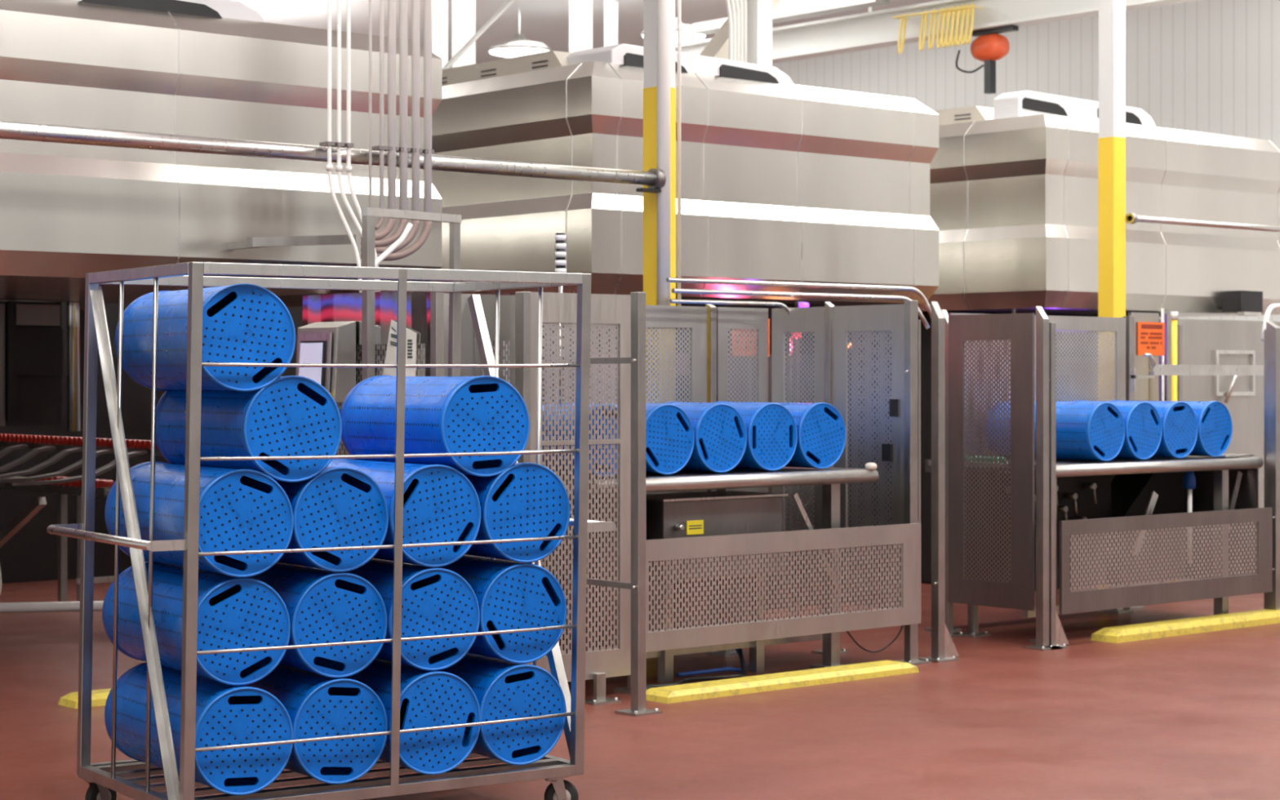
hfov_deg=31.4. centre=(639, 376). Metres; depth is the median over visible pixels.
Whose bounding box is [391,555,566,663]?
drum
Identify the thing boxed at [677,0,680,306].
conduit
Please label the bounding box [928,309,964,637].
post
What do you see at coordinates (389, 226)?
vertical conduit
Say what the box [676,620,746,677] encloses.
hose
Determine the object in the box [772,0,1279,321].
wall
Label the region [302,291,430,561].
fence
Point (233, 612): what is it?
drum
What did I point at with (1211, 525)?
plate
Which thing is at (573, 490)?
motor
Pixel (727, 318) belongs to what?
fence
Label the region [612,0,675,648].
column
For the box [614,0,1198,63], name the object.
beam
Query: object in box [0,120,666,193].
pipe
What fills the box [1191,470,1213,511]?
plate
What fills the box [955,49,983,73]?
hose
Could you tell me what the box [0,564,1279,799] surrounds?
floor
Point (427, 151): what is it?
vertical conduit
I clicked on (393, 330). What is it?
print
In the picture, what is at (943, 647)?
post
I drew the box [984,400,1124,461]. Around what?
drum
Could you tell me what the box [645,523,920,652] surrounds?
panel
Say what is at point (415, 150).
vertical conduit
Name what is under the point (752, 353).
warning sign
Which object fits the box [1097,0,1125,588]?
column
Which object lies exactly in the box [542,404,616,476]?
drum
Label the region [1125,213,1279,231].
pipe
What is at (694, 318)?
fence
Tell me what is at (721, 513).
enclosure
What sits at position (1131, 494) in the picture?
panel
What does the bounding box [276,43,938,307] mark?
hood
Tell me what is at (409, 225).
vertical conduit
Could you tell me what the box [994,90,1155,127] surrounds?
hood cover
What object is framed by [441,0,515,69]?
brace
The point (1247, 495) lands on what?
plate
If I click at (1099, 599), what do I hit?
panel
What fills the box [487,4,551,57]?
lamp
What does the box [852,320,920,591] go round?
fence
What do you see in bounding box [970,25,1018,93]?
hoist
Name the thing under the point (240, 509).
drum
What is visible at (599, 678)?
post
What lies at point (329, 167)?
vertical conduit
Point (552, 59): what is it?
cowl
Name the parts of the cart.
corner post, push handle, rod, rail, rail, rail, rod, corner post, rail, rod, rod, rod, rod, rod, rail, rail, corner post, rod, rail, rod, rail, corner post, push handle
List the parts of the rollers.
rail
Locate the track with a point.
(929, 461)
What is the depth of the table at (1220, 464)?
14.89 m
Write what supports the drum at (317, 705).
on the cart
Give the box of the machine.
[0,300,302,583]
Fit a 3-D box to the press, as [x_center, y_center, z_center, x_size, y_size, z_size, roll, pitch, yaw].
[-0.431,0.570,16.646,2.700,2.160,2.635,0,0,-41]
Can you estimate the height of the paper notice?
0.330 m
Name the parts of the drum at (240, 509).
lid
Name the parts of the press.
black panel, plate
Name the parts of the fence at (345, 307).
frame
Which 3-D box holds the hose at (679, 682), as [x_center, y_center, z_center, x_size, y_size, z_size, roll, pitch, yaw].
[0.372,1.502,12.425,0.311,0.322,1.189,0,0,29]
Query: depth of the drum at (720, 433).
12.34 m
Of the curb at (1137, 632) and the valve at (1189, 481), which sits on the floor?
the curb at (1137, 632)
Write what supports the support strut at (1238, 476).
attached to the table at (1220, 464)
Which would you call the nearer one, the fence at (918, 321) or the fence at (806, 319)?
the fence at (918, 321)
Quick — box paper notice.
[382,319,416,376]
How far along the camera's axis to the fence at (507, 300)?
11.39 m
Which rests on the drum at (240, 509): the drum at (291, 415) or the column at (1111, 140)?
the drum at (291, 415)
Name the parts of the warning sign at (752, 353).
post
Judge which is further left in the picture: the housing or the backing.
the housing
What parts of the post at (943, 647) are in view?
foot plate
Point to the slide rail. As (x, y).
(1157, 370)
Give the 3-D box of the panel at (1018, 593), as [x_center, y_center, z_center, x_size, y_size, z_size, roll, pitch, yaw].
[2.184,0.520,14.197,0.020,1.820,0.680,0,0,-41]
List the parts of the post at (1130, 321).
foot plate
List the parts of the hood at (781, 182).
hood cover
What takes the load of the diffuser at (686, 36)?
attached to the lamp at (686, 34)
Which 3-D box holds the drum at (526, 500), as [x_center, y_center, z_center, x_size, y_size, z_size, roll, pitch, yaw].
[-0.655,0.508,8.877,0.377,0.377,0.862,0,0,-34]
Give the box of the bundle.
[724,0,746,62]
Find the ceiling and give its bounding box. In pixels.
[237,0,938,67]
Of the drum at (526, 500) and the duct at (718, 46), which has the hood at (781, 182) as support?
the duct at (718, 46)
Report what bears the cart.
on the floor
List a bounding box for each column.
[431,0,448,68]
[451,0,475,67]
[568,0,592,52]
[604,0,614,46]
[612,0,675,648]
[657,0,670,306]
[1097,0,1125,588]
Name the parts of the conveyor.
rail, leg, leg, rail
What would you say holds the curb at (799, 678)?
on the floor
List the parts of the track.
track rail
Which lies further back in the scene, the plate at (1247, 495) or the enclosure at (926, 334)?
the enclosure at (926, 334)
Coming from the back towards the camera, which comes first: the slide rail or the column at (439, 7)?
the column at (439, 7)
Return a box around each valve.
[1183,471,1195,512]
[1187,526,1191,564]
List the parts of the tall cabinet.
handle, door frame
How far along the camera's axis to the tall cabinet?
18.01 m
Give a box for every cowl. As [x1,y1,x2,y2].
[441,50,571,85]
[933,106,994,125]
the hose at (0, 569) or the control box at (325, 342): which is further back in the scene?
the hose at (0, 569)
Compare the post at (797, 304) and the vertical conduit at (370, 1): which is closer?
the vertical conduit at (370, 1)
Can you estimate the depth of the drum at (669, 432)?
12.09 m
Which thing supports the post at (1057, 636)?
on the floor
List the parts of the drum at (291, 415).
lid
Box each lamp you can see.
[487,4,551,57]
[640,17,707,43]
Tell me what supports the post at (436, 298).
on the floor
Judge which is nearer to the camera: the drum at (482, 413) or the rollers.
the drum at (482, 413)
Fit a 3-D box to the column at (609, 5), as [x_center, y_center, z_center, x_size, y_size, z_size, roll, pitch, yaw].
[-0.316,-1.350,23.506,0.080,6.000,0.080,0,0,-41]
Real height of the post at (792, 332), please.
1.950 m
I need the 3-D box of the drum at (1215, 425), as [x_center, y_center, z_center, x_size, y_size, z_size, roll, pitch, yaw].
[3.584,0.350,15.615,0.377,0.377,0.862,0,0,-41]
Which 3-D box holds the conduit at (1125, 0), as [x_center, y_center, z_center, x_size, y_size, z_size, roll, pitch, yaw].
[3.525,-2.350,16.623,0.032,4.000,0.032,0,0,-41]
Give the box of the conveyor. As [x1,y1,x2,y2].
[0,433,162,601]
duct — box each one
[699,0,786,59]
[746,0,772,66]
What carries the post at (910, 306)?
on the floor
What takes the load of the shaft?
on the conveyor
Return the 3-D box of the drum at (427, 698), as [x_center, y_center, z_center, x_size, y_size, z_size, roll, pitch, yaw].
[-0.978,1.262,8.664,0.377,0.377,0.862,0,0,-34]
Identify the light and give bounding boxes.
[555,232,565,404]
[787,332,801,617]
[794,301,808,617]
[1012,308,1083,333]
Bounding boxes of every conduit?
[319,0,361,293]
[331,0,377,292]
[341,0,380,291]
[360,0,398,239]
[360,0,410,246]
[360,0,422,253]
[360,0,434,261]
[368,0,371,207]
[371,0,388,230]
[374,222,413,266]
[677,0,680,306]
[1124,0,1125,137]
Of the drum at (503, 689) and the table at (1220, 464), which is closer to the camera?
the drum at (503, 689)
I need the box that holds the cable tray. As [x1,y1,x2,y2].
[692,0,889,34]
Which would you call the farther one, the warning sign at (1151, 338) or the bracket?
the warning sign at (1151, 338)
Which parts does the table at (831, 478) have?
leg, leg, rail, leg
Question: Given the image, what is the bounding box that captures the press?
[339,303,824,611]
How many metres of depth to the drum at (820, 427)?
12.85 m
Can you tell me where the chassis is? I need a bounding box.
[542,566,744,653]
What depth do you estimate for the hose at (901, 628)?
13.03 m
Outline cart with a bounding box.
[46,262,615,799]
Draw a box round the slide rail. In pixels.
[1130,353,1263,391]
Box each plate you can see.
[1186,524,1212,579]
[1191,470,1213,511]
[1228,468,1257,509]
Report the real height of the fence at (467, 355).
1.950 m
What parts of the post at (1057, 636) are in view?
foot plate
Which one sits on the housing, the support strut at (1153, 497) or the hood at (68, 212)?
the hood at (68, 212)
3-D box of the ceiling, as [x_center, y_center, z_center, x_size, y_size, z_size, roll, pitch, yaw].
[-2.946,-4.425,8.157,34.200,0.150,36.200,0,0,-41]
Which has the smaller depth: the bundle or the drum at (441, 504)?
the drum at (441, 504)
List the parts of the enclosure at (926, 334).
plate, black panel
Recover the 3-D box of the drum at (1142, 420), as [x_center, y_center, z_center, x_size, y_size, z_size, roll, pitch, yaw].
[2.990,0.350,15.103,0.377,0.377,0.862,0,0,-41]
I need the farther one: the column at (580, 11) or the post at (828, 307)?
the column at (580, 11)
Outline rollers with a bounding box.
[35,475,113,495]
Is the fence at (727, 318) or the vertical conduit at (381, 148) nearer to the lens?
the vertical conduit at (381, 148)
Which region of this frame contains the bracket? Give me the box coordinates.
[228,234,356,249]
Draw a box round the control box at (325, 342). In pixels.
[295,320,355,403]
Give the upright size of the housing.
2.160 m
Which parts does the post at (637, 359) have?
foot plate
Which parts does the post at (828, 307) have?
foot plate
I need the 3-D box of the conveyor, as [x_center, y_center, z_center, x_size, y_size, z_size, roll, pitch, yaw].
[-4.282,1.040,16.515,1.900,1.220,3.401,0,0,-41]
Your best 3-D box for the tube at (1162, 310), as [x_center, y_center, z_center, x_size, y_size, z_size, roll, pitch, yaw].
[3.964,0.565,17.292,0.028,2.170,0.028,0,0,-41]
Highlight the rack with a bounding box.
[964,468,1111,591]
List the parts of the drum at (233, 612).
lid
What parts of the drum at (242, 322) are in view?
lid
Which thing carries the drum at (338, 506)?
on the drum at (322, 606)
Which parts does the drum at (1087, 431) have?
lid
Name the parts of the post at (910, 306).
foot plate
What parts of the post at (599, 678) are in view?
foot plate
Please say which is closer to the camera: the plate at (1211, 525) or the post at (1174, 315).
the plate at (1211, 525)
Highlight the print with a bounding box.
[390,327,412,358]
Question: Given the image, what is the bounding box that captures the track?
[928,455,1008,467]
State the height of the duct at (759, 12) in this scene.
2.375 m
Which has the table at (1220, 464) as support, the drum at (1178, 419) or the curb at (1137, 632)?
the drum at (1178, 419)
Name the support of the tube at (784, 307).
attached to the fence at (806, 319)
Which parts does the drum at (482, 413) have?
lid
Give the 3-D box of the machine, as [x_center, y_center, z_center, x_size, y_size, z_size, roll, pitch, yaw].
[-6.384,0.500,17.343,9.000,2.300,0.400,0,0,-41]
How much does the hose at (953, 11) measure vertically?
0.407 m
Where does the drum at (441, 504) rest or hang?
on the drum at (435, 601)
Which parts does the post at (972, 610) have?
foot plate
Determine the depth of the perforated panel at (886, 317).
13.35 m
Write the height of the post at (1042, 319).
2.078 m
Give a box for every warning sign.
[733,328,756,402]
[768,318,769,356]
[1137,321,1164,355]
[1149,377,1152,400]
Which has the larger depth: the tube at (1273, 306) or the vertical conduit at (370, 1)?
the tube at (1273, 306)
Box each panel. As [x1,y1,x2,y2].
[530,292,631,681]
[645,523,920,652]
[833,304,904,608]
[948,312,1034,610]
[1059,506,1272,614]
[1106,471,1185,584]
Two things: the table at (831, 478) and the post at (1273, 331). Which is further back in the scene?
the post at (1273, 331)
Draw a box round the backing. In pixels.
[1128,312,1159,585]
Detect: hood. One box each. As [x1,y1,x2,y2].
[0,0,441,303]
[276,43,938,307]
[917,113,1279,317]
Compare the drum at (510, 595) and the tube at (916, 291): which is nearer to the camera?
the drum at (510, 595)
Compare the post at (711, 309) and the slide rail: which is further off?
the slide rail
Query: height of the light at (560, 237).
1.305 m
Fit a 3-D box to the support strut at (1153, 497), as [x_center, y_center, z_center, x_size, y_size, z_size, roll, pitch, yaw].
[3.326,0.970,15.024,0.282,0.430,0.012,0,0,-41]
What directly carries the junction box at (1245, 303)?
attached to the hood at (1014, 201)
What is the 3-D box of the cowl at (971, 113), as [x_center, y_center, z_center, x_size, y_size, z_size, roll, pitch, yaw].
[2.364,-2.020,18.223,0.506,0.140,1.500,0,0,-41]
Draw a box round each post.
[430,292,443,376]
[515,291,530,664]
[584,672,621,705]
[586,292,662,716]
[704,304,716,653]
[811,302,848,653]
[893,300,931,665]
[917,301,959,662]
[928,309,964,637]
[956,604,991,637]
[1022,306,1059,650]
[1048,322,1068,649]
[1122,316,1145,609]
[1170,311,1177,582]
[1263,328,1266,608]
[1266,320,1279,610]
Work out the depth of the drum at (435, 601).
8.34 m
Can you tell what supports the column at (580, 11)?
on the floor
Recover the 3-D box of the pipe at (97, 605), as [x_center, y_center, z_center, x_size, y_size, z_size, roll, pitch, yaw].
[-3.991,1.620,16.097,2.507,0.070,0.084,0,0,-12]
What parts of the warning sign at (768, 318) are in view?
plate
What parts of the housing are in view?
plate, rail, plate, plate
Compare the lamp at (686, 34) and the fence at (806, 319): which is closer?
the fence at (806, 319)
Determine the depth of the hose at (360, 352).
11.21 m
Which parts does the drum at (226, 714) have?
lid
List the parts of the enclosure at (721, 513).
knob, enclosure lid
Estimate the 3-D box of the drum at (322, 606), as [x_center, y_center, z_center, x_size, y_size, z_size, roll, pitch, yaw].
[-1.302,0.885,8.473,0.377,0.377,0.862,0,0,-34]
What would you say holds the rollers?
on the conveyor
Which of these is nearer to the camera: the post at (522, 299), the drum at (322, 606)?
the drum at (322, 606)
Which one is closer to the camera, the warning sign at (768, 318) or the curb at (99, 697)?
the curb at (99, 697)
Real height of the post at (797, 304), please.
2.135 m
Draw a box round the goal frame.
[361,207,461,559]
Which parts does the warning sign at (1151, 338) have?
plate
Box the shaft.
[7,476,26,478]
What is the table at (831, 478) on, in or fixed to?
on the floor
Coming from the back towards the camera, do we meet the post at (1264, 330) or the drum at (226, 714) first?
the post at (1264, 330)
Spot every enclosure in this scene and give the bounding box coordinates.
[646,490,788,683]
[848,311,1159,583]
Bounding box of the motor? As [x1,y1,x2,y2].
[546,489,616,631]
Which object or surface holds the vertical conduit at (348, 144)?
hanging from the ceiling
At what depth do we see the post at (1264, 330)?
15.56 m
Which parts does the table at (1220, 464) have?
leg, leg, rail, leg, plate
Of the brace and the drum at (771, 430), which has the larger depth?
the brace
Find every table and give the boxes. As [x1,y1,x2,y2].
[555,462,879,694]
[924,453,1263,643]
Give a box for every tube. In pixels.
[666,277,931,319]
[669,298,790,315]
[671,288,929,328]
[1160,308,1164,582]
[1260,303,1279,341]
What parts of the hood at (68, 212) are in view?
hood cover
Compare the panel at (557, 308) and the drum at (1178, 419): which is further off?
the drum at (1178, 419)
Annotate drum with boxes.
[102,561,290,685]
[104,461,293,577]
[104,662,293,795]
[114,283,295,391]
[155,375,342,482]
[244,663,387,784]
[246,562,387,678]
[275,466,388,572]
[305,559,479,671]
[328,458,480,567]
[339,375,529,476]
[342,658,480,774]
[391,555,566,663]
[436,653,566,764]
[464,462,570,563]
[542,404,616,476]
[562,402,694,475]
[645,403,746,472]
[665,401,797,471]
[715,400,846,468]
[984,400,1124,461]
[1056,401,1162,459]
[1074,400,1197,457]
[1110,400,1232,457]
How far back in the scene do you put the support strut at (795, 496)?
12.67 m
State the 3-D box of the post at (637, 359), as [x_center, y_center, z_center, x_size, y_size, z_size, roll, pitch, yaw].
[-0.118,0.618,11.309,0.170,2.065,0.495,0,0,-41]
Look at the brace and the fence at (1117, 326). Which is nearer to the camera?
the fence at (1117, 326)
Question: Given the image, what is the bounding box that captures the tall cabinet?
[1159,314,1279,582]
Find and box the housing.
[0,300,84,431]
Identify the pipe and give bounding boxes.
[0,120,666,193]
[0,600,103,612]
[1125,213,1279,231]
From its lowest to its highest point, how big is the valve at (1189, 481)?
0.274 m
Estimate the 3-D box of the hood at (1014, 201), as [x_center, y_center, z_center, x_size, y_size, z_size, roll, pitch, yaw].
[2.966,-1.240,19.335,3.183,1.454,3.803,0,0,-41]
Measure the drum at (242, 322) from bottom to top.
0.377 m
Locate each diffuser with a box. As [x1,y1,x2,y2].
[488,47,548,57]
[642,31,705,43]
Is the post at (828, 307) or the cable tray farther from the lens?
the cable tray
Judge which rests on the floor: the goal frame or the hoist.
the goal frame
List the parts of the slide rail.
arm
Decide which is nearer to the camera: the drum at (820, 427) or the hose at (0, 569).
the drum at (820, 427)
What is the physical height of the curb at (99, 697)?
0.060 m
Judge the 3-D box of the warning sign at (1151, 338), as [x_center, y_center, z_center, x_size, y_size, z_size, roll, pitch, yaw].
[3.832,-0.285,17.118,0.331,0.250,0.012,0,0,-41]
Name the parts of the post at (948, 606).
foot plate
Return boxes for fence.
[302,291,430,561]
[390,293,474,561]
[474,292,515,562]
[501,305,706,493]
[716,306,768,492]
[771,306,824,601]
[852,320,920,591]
[949,312,1125,457]
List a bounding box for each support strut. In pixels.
[792,493,842,596]
[1130,490,1158,556]
[1228,471,1242,530]
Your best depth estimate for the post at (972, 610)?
14.53 m
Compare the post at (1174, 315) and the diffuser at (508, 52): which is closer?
the post at (1174, 315)
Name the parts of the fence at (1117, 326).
frame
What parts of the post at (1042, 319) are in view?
foot plate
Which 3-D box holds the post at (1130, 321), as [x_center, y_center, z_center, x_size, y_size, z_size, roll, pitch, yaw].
[3.484,0.610,16.257,0.180,2.080,0.160,0,0,-41]
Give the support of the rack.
attached to the table at (1220, 464)
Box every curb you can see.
[57,688,111,708]
[645,660,919,703]
[1090,608,1279,643]
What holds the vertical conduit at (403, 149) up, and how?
hanging from the ceiling
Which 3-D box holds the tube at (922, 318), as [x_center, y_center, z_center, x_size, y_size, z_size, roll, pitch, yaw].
[1.023,-0.408,13.922,2.143,0.211,0.087,0,0,-41]
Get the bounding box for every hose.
[0,568,1,595]
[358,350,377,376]
[646,612,746,687]
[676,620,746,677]
[846,625,903,653]
[892,2,982,54]
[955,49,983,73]
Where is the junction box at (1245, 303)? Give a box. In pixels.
[1222,290,1262,315]
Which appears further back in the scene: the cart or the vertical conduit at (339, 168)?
the vertical conduit at (339, 168)

